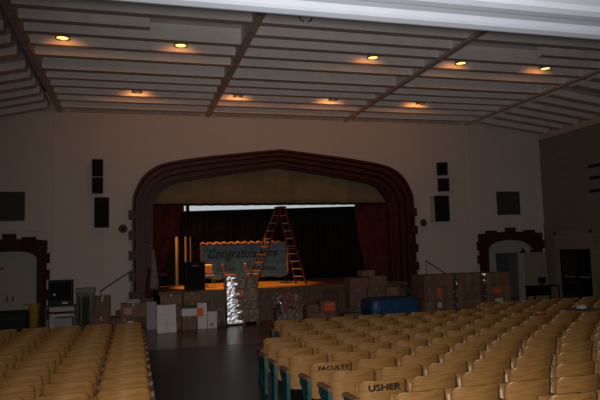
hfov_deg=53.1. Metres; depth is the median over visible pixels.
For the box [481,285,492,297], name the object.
carton
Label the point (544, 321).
seat
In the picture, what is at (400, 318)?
seat
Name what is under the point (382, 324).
seat
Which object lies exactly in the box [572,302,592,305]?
seat
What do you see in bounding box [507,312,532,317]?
seat
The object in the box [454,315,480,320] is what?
seat
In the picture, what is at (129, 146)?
wall
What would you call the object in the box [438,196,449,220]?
grille
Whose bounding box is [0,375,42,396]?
seat
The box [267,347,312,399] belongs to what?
seat
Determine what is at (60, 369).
seat
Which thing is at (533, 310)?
seat
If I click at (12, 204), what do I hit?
air vent
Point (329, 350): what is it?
seat
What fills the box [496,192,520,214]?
air vent
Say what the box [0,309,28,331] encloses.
equipment case
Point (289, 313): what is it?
carton
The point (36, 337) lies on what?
seat
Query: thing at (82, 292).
hand truck
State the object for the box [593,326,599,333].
seat
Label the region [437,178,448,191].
wall speaker
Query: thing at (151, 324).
box
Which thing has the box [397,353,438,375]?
seat
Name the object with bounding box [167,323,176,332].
box
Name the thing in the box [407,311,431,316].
seat
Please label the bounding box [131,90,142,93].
recessed light
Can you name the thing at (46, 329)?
seat
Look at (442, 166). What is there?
grille
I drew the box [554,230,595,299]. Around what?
trim
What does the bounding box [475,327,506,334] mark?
seat
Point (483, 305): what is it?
seat
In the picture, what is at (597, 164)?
wall bracket
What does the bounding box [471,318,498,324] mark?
seat
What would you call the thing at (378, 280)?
carton
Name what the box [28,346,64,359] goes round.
seat
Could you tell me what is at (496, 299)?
carton
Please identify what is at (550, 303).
seat
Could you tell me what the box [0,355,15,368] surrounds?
seat
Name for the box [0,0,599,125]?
ceiling
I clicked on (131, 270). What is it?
handrail
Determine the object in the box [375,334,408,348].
seat
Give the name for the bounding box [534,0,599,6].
ceiling
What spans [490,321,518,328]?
seat
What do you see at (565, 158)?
wall
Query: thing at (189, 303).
carton
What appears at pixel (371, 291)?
carton
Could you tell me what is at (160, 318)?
box
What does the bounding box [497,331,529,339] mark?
seat
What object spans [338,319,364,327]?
seat
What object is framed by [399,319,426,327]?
seat
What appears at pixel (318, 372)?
seat
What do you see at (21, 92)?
ceiling
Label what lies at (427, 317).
seat
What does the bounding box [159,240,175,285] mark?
curtain
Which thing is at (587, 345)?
seat
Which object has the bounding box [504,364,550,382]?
seat
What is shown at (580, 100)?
ceiling
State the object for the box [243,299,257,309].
carton
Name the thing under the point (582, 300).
seat
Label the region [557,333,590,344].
seat
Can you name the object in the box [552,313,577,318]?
seat
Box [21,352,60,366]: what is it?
seat
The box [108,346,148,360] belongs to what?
seat
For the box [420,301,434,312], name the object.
carton
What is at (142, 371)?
seat
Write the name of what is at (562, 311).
seat
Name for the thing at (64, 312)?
shelf
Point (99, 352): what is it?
seat
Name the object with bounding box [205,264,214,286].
chair
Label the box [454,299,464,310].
carton
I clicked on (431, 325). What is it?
seat
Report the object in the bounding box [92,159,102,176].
wall speaker
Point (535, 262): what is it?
door
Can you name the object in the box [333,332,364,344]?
seat
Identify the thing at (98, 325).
seat
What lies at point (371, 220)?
drape
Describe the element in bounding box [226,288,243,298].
carton
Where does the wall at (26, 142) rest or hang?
attached to the wall at (129, 146)
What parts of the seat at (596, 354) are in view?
seat, backrest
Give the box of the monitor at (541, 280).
[538,277,545,285]
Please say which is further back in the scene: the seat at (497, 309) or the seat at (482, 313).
the seat at (497, 309)
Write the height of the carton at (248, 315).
0.354 m
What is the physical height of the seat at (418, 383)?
0.820 m
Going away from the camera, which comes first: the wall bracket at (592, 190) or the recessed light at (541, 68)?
the recessed light at (541, 68)
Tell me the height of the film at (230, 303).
1.530 m
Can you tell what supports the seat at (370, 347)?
on the floor
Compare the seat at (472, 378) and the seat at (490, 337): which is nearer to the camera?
the seat at (472, 378)
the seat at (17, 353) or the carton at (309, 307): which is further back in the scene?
the carton at (309, 307)
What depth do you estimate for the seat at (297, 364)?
8.54 m
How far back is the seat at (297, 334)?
11.23 m
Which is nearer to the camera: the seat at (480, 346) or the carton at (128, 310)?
the seat at (480, 346)
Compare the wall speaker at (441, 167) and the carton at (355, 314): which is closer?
the carton at (355, 314)
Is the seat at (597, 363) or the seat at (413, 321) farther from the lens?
the seat at (413, 321)
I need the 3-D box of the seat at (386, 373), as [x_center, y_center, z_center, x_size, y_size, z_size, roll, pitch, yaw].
[1.229,2.516,7.712,0.650,0.820,0.505,0,-5,-15]
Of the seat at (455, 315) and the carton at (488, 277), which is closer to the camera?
the seat at (455, 315)
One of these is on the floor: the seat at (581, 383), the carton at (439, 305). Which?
the seat at (581, 383)
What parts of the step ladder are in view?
rail, rail, rail, rail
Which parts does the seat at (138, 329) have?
backrest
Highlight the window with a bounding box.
[184,205,354,210]
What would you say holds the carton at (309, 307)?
on the carton at (328, 315)
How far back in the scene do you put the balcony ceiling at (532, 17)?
2.90 m
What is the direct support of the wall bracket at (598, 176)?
attached to the wall at (565, 158)
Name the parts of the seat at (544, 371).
seat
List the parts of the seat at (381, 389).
armrest, seat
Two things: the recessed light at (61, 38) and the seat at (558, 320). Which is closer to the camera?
the seat at (558, 320)
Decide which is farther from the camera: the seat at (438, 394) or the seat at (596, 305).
the seat at (596, 305)
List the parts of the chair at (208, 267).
backrest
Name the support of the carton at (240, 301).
on the carton at (240, 315)
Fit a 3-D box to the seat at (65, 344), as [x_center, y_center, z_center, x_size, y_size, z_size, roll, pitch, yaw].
[-4.448,2.961,10.876,0.650,0.820,0.505,0,-5,-15]
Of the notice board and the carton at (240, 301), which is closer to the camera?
the carton at (240, 301)
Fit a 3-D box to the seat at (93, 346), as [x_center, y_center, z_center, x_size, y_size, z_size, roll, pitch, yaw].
[-3.646,2.898,10.421,0.650,0.820,0.505,0,-5,-15]
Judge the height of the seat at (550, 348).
0.820 m
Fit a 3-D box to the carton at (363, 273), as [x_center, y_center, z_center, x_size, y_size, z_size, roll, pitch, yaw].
[2.287,2.541,20.811,0.450,0.202,0.506,0,-5,-17]
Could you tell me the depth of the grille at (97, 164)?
20.33 m
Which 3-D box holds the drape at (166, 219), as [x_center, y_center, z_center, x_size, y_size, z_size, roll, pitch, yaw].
[-4.862,1.563,22.159,1.250,3.380,0.280,0,-5,-15]
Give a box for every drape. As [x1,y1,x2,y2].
[153,206,182,277]
[355,204,388,278]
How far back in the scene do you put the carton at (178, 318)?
18.89 m
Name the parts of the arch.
arch moulding, arch moulding, arch moulding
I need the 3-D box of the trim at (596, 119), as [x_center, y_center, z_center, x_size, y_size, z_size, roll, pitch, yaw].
[12.558,-3.519,16.528,0.140,0.260,18.800,0,-5,-15]
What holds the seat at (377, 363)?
on the floor
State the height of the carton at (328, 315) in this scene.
0.362 m
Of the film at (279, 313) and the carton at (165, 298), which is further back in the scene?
the carton at (165, 298)
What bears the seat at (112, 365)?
on the floor
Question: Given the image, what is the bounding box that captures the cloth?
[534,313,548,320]
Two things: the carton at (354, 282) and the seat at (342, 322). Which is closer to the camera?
the seat at (342, 322)
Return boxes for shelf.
[45,304,76,307]
[46,311,76,314]
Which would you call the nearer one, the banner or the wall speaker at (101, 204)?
the wall speaker at (101, 204)
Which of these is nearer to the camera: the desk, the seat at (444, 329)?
the seat at (444, 329)
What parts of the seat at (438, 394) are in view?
seat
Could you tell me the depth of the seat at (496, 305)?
15.38 m
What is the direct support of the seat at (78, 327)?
on the floor
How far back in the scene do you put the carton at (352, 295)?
20.41 m
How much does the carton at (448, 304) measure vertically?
0.429 m
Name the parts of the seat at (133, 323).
backrest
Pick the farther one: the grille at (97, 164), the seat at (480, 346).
the grille at (97, 164)
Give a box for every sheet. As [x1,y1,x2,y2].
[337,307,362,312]
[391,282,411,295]
[557,307,599,312]
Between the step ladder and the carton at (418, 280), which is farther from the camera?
the step ladder
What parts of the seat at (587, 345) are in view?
seat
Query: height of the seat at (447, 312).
0.820 m
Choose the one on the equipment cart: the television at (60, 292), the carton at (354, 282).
the television at (60, 292)
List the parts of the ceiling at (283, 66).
wall plate, wall plate, wall plate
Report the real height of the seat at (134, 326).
0.820 m
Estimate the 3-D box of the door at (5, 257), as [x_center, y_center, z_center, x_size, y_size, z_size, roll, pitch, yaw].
[-9.952,3.007,19.673,0.840,2.600,0.120,0,-5,-15]
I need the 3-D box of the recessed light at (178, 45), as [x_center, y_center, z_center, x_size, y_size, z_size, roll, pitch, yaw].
[-2.887,-3.920,14.513,0.336,0.406,0.336,0,-5,-15]
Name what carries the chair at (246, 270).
on the stage
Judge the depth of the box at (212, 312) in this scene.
18.92 m
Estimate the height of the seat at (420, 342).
0.820 m
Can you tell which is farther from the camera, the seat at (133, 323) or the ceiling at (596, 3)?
the seat at (133, 323)
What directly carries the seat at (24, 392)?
on the floor
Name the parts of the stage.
skirting, panel, access door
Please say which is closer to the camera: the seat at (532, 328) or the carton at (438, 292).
the seat at (532, 328)
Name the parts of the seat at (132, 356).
backrest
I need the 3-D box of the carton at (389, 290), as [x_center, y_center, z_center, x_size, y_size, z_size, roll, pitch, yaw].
[3.145,3.234,20.982,0.450,0.422,0.506,0,-5,-14]
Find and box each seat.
[0,329,17,335]
[0,333,11,339]
[0,344,29,353]
[0,349,23,360]
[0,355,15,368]
[0,362,7,377]
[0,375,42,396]
[0,386,40,399]
[2,339,35,348]
[4,366,49,385]
[9,334,40,342]
[13,359,55,374]
[15,331,45,338]
[21,327,49,333]
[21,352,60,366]
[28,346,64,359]
[33,393,88,399]
[34,341,68,354]
[40,336,72,350]
[41,381,98,399]
[45,332,75,342]
[49,329,78,339]
[49,371,101,396]
[53,325,81,335]
[55,363,103,382]
[61,355,104,379]
[65,349,106,365]
[70,344,107,363]
[73,339,109,351]
[77,334,110,348]
[80,330,111,341]
[82,327,112,338]
[85,324,113,334]
[96,388,155,399]
[99,376,153,396]
[102,367,152,385]
[104,359,150,375]
[106,352,149,367]
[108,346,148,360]
[110,341,147,353]
[111,336,146,348]
[112,332,146,343]
[113,328,145,338]
[114,325,145,334]
[115,322,144,331]
[256,336,295,386]
[259,341,300,394]
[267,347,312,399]
[268,319,299,337]
[273,326,308,337]
[274,322,307,336]
[279,353,327,399]
[288,330,317,341]
[298,334,330,347]
[298,360,351,399]
[301,339,338,389]
[302,317,327,329]
[310,320,336,329]
[311,324,339,334]
[315,344,352,399]
[317,368,374,399]
[320,328,350,338]
[329,316,354,324]
[331,350,369,370]
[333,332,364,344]
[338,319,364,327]
[340,336,374,351]
[341,322,368,332]
[342,378,405,399]
[352,326,381,336]
[353,357,395,380]
[354,341,390,358]
[356,314,380,321]
[366,317,392,326]
[366,329,397,342]
[370,320,398,329]
[371,347,409,366]
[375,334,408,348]
[375,364,422,390]
[382,313,406,320]
[383,324,411,330]
[389,388,444,399]
[391,339,426,354]
[393,315,419,322]
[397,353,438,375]
[398,327,429,339]
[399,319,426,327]
[406,373,456,399]
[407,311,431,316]
[409,332,442,345]
[410,344,448,354]
[413,322,441,328]
[420,314,445,319]
[422,360,467,375]
[427,317,453,322]
[427,336,462,345]
[429,325,459,332]
[432,310,456,314]
[438,350,479,362]
[442,320,470,326]
[443,329,474,337]
[444,383,499,399]
[446,312,471,317]
[449,341,485,351]
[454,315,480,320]
[456,369,504,386]
[457,308,480,313]
[460,323,489,330]
[463,334,496,342]
[467,357,510,371]
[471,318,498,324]
[472,311,496,316]
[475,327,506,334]
[476,302,497,309]
[479,347,518,358]
[481,307,504,311]
[481,313,506,319]
[486,338,521,348]
[490,303,512,307]
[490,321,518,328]
[497,309,520,314]
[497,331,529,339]
[498,301,518,304]
[498,378,550,399]
[499,316,525,322]
[504,305,526,310]
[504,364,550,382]
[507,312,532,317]
[507,325,536,332]
[511,353,552,368]
[513,302,534,306]
[518,344,556,355]
[519,299,539,303]
[519,319,547,325]
[521,308,544,312]
[522,336,556,347]
[526,315,551,320]
[527,304,549,308]
[530,329,561,337]
[532,310,556,315]
[535,301,555,305]
[537,323,566,329]
[537,390,597,399]
[540,298,559,301]
[545,306,567,311]
[548,317,574,323]
[549,373,599,394]
[550,303,571,307]
[550,360,594,377]
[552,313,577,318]
[552,350,592,364]
[556,300,576,303]
[556,341,592,353]
[557,310,580,313]
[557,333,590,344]
[560,297,579,300]
[562,327,592,335]
[567,321,595,328]
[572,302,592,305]
[575,316,599,321]
[577,299,596,302]
[578,311,599,317]
[580,296,598,299]
[590,304,599,307]
[590,332,599,341]
[592,349,599,360]
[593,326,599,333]
[593,340,599,350]
[594,361,599,373]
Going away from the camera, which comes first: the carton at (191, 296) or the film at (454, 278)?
the carton at (191, 296)
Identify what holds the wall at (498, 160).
attached to the wall at (129, 146)
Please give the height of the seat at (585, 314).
0.820 m
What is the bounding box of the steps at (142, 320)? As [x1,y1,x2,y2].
[110,293,150,326]
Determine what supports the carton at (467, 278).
on the carton
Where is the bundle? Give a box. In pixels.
[576,304,587,308]
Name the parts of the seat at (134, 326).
backrest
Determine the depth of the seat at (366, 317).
13.69 m
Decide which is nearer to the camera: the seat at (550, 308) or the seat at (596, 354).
the seat at (596, 354)
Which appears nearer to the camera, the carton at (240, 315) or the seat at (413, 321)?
the seat at (413, 321)
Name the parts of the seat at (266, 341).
armrest, backrest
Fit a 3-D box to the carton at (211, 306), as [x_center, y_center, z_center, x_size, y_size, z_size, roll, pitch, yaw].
[-2.820,3.397,19.107,0.280,0.272,0.346,0,-5,-15]
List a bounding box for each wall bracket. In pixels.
[588,163,599,167]
[589,175,599,179]
[589,188,599,192]
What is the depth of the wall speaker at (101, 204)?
20.27 m
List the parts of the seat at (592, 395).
seat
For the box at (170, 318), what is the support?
on the box at (171, 327)
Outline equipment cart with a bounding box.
[45,304,76,330]
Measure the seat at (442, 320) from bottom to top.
0.820 m
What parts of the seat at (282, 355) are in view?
armrest, backrest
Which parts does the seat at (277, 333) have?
backrest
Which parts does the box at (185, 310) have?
lid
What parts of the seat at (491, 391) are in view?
seat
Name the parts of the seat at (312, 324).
backrest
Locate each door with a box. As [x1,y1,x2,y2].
[0,252,10,310]
[10,252,36,309]
[496,253,508,271]
[524,252,548,300]
[560,249,592,297]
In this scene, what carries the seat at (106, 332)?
on the floor
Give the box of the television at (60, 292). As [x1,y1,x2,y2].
[48,279,72,305]
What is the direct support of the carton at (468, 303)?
on the pallet
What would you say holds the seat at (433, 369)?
on the floor
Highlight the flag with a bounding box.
[145,246,159,300]
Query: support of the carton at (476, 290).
on the carton at (478, 300)
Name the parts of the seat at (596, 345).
backrest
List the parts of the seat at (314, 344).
backrest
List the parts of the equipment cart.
leg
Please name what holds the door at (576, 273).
in the wall at (565, 158)
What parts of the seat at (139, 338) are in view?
backrest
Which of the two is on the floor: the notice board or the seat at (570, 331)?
the seat at (570, 331)
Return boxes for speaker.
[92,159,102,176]
[92,177,102,193]
[94,197,108,227]
[118,224,127,232]
[184,261,204,290]
[420,219,426,226]
[430,196,449,221]
[436,162,447,175]
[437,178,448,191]
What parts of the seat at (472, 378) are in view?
seat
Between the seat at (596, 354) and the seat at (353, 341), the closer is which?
the seat at (596, 354)
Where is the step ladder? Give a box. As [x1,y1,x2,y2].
[249,206,307,283]
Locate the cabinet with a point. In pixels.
(85, 296)
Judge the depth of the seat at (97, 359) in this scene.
8.97 m
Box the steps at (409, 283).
[404,281,411,296]
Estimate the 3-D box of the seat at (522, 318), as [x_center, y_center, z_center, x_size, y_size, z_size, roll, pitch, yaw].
[4.409,2.862,12.653,0.650,0.820,0.505,0,-5,-15]
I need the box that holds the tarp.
[361,295,420,316]
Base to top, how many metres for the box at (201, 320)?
0.420 m
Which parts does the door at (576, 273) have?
glass, glass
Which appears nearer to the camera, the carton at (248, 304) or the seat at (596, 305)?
the seat at (596, 305)
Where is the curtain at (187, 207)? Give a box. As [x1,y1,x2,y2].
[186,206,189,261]
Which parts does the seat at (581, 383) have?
seat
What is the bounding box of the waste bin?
[22,303,39,327]
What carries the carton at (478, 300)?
on the pallet
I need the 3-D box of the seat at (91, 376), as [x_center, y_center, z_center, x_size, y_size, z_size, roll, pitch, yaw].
[-2.950,2.655,7.907,0.650,0.820,0.505,0,-5,-15]
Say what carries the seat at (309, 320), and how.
on the floor
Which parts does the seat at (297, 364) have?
armrest, backrest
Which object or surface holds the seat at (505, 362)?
on the floor
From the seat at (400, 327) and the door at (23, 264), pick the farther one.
the door at (23, 264)
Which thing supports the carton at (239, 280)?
on the carton at (238, 290)
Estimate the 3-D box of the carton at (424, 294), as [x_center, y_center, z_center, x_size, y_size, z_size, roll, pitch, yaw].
[4.213,3.212,20.550,0.359,0.429,0.926,0,-5,-15]
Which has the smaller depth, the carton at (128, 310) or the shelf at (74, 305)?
the shelf at (74, 305)
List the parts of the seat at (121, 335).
backrest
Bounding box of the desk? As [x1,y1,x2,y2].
[525,285,559,299]
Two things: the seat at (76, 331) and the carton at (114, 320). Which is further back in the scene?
the carton at (114, 320)
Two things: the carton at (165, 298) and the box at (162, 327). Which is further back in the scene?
the carton at (165, 298)
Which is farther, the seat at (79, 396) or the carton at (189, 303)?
the carton at (189, 303)
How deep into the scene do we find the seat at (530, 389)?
6.50 m
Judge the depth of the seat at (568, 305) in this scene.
15.08 m
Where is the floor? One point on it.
(219, 372)
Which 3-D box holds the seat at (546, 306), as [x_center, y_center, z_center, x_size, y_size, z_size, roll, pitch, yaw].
[5.936,3.035,15.106,0.650,0.820,0.505,0,-5,-15]
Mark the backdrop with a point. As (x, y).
(326, 238)
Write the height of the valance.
1.600 m
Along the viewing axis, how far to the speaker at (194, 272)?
20.54 m
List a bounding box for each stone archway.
[0,234,49,327]
[476,227,544,271]
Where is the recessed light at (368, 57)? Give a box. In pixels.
[367,55,378,59]
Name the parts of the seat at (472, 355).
seat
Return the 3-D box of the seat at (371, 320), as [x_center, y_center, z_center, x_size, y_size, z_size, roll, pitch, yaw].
[1.711,2.994,13.259,0.650,0.820,0.505,0,-5,-15]
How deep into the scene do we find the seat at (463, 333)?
10.66 m
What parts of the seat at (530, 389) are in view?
seat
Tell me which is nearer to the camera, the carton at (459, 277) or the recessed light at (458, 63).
the recessed light at (458, 63)
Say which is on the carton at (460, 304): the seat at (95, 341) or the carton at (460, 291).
the carton at (460, 291)
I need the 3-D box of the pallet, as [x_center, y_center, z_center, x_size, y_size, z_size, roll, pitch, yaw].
[-1.931,4.041,19.916,1.020,0.120,0.900,0,-5,-13]
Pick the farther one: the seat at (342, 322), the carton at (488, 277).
the carton at (488, 277)
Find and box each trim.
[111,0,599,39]
[489,240,529,301]
[535,115,599,140]
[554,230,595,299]
[557,233,589,248]
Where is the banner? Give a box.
[199,240,292,286]
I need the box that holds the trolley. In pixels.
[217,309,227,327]
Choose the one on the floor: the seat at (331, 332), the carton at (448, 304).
the seat at (331, 332)
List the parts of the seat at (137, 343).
backrest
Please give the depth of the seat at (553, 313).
13.44 m
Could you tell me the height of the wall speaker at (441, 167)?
0.549 m
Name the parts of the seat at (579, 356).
seat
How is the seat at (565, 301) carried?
on the floor
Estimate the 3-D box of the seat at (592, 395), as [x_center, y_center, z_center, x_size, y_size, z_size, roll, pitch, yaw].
[2.659,2.330,6.077,0.650,0.820,0.505,0,-5,-15]
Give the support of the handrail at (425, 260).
on the steps at (409, 283)
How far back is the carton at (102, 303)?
18.55 m
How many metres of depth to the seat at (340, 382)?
7.34 m
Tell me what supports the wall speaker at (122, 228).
attached to the wall at (129, 146)
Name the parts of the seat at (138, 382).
backrest, armrest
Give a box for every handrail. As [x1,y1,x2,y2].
[100,270,131,294]
[425,260,444,273]
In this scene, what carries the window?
in the wall at (156, 297)
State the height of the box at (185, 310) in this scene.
0.290 m
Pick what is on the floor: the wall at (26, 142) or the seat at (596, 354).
the seat at (596, 354)
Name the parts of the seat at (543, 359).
seat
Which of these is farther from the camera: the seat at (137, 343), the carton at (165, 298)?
the carton at (165, 298)
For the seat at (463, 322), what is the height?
0.820 m
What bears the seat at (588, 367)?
on the floor
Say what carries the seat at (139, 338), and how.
on the floor
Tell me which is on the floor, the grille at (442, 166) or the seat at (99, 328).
the seat at (99, 328)
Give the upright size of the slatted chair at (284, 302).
0.550 m
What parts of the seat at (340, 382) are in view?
armrest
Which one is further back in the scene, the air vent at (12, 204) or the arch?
the arch
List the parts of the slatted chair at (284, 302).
seat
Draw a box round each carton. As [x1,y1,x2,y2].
[93,315,109,324]
[94,295,110,315]
[111,317,137,331]
[121,302,145,317]
[160,293,181,303]
[176,304,180,315]
[176,316,180,328]
[181,316,196,329]
[182,291,200,302]
[182,302,195,305]
[206,302,216,311]
[226,277,242,288]
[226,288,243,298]
[227,310,242,320]
[234,299,242,309]
[240,276,257,287]
[243,288,257,298]
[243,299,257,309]
[243,309,257,320]
[273,307,302,320]
[303,303,318,312]
[303,312,334,320]
[316,299,335,311]
[338,312,360,318]
[345,277,368,287]
[345,287,366,302]
[345,302,362,314]
[357,270,374,276]
[366,275,386,286]
[367,286,384,296]
[385,286,398,295]
[412,274,433,287]
[412,287,433,300]
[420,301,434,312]
[423,274,443,287]
[434,287,443,300]
[434,300,444,311]
[442,273,462,286]
[444,300,453,309]
[454,286,463,298]
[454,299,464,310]
[456,273,471,285]
[464,299,472,308]
[468,272,491,284]
[472,286,480,298]
[473,298,481,308]
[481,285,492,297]
[488,272,500,284]
[490,271,509,284]
[492,285,501,297]
[493,297,502,302]
[501,284,510,296]
[502,297,510,300]
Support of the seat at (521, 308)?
on the floor
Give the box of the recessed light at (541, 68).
[539,67,551,70]
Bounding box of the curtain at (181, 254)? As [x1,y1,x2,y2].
[178,206,184,284]
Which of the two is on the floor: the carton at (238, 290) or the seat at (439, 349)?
the seat at (439, 349)
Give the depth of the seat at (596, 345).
9.18 m
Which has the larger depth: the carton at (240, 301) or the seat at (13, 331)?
the carton at (240, 301)
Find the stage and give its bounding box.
[156,277,406,322]
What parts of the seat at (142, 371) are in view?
backrest, armrest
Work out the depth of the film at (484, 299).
20.58 m
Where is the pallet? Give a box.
[227,320,258,325]
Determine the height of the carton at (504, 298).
0.429 m
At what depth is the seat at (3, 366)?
8.72 m
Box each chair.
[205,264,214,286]
[222,264,235,286]
[244,263,258,284]
[282,290,297,308]
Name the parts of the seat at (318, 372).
armrest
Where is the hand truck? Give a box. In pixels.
[80,292,90,327]
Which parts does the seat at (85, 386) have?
armrest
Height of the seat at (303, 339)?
0.820 m
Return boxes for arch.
[128,149,419,300]
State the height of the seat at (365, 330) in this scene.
0.820 m
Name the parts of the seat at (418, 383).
seat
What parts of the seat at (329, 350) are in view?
backrest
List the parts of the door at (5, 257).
panel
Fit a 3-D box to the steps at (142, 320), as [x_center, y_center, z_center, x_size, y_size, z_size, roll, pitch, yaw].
[-5.828,3.673,19.931,1.680,1.080,0.730,0,-5,-15]
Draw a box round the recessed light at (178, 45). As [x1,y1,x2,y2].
[174,43,187,47]
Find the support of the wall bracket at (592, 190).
attached to the wall at (565, 158)
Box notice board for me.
[592,249,599,281]
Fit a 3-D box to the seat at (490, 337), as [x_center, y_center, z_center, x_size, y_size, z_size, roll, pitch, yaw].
[3.009,2.688,10.235,0.650,0.820,0.505,0,-5,-15]
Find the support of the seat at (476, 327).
on the floor
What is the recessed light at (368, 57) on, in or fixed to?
in the ceiling at (283, 66)
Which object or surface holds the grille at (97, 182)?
attached to the wall speaker at (97, 182)
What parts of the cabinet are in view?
door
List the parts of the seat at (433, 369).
seat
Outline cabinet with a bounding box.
[75,287,95,330]
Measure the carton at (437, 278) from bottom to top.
0.429 m
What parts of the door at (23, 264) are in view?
panel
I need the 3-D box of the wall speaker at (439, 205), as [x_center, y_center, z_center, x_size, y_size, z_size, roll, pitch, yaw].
[5.557,0.345,23.840,0.680,1.060,0.332,0,-5,-15]
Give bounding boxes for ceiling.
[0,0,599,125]
[0,10,50,117]
[477,73,599,134]
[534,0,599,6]
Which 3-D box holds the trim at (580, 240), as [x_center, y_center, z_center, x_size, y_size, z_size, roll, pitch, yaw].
[10.781,1.624,23.547,0.100,0.600,1.830,0,-5,-15]
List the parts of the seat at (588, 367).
seat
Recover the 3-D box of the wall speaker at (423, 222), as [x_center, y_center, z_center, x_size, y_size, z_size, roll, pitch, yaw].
[4.852,0.906,23.698,0.300,0.300,0.125,0,-5,-15]
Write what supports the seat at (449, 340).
on the floor
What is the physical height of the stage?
1.110 m
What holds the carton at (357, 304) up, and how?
on the floor
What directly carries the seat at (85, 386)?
on the floor
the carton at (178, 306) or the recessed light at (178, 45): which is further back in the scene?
the carton at (178, 306)
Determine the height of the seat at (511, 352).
0.820 m
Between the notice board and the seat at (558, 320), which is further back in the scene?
the notice board
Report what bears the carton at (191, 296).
on the carton
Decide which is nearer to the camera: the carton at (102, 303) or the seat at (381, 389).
the seat at (381, 389)
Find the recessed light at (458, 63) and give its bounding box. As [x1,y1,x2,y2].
[455,61,466,65]
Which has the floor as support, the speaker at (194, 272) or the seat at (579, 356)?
the seat at (579, 356)
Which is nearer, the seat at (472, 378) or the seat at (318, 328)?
the seat at (472, 378)
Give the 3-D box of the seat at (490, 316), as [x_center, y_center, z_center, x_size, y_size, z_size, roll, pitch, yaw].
[4.235,2.923,13.282,0.650,0.820,0.505,0,-5,-15]
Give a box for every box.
[54,316,72,326]
[127,298,139,302]
[146,301,156,329]
[156,304,175,314]
[156,313,165,323]
[157,323,166,332]
[166,314,175,322]
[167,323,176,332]
[181,305,196,316]
[196,302,206,316]
[196,315,206,328]
[207,311,216,315]
[207,315,216,327]
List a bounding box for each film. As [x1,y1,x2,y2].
[224,277,242,323]
[275,295,281,319]
[453,275,457,310]
[480,273,487,301]
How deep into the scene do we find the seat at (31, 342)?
11.14 m
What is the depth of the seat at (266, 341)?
10.45 m
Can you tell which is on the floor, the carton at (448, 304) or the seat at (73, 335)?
the seat at (73, 335)
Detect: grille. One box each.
[93,160,101,174]
[93,178,101,191]
[438,162,446,174]
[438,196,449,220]
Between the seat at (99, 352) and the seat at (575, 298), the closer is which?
the seat at (99, 352)
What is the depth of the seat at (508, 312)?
13.93 m
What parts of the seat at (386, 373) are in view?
seat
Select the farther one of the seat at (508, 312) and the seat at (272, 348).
the seat at (508, 312)
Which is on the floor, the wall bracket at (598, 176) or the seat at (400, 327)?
the seat at (400, 327)
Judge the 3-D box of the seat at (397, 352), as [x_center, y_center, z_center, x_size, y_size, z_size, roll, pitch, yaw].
[1.327,2.636,9.092,0.650,0.820,0.505,0,-5,-15]
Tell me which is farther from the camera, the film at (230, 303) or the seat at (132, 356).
the film at (230, 303)
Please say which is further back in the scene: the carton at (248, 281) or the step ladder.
the step ladder
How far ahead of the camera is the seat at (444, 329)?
11.31 m
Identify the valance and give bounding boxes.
[153,168,385,205]
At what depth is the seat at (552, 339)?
9.59 m
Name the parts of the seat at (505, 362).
seat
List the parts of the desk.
modesty panel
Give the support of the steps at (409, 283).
on the floor
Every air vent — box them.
[0,192,24,220]
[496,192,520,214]
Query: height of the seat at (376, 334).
0.820 m
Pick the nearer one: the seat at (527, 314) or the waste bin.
the seat at (527, 314)
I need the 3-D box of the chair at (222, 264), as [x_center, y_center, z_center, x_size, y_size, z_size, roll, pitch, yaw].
[-2.656,2.805,22.340,0.517,0.854,0.404,-1,-5,-11]
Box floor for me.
[52,296,518,399]
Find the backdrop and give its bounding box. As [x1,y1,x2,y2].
[184,206,364,282]
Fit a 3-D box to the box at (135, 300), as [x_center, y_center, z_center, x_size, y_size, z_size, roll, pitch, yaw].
[-5.277,3.195,19.020,0.400,0.120,0.400,0,-5,-15]
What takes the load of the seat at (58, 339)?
on the floor
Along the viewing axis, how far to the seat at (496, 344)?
9.42 m
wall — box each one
[0,92,544,328]
[0,111,53,329]
[153,231,388,303]
[466,125,543,224]
[539,115,599,298]
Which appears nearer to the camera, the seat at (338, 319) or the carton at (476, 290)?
the seat at (338, 319)
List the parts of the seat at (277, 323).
backrest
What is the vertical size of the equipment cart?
0.919 m
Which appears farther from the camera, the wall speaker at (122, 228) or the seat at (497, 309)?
the wall speaker at (122, 228)
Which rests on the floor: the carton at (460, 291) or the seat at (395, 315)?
the seat at (395, 315)
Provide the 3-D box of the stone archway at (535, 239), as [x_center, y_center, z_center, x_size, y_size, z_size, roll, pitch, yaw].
[8.630,2.684,24.772,3.100,3.070,0.660,0,-5,-15]
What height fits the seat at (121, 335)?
0.820 m
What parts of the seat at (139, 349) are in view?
backrest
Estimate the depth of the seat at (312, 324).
12.71 m
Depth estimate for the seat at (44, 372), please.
8.17 m
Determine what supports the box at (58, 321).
on the equipment cart
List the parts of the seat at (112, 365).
backrest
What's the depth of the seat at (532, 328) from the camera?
11.01 m
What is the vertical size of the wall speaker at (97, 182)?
0.530 m
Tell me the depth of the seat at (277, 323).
13.16 m
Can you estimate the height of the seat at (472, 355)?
0.820 m
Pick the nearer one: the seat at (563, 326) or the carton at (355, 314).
the seat at (563, 326)
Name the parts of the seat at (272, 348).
armrest, backrest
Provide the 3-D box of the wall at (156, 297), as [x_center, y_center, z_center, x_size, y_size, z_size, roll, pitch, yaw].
[-2.540,0.373,28.647,24.800,9.000,0.200,0,-5,-15]
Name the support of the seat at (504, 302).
on the floor
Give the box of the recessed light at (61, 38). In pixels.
[55,35,69,40]
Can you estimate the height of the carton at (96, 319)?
0.522 m

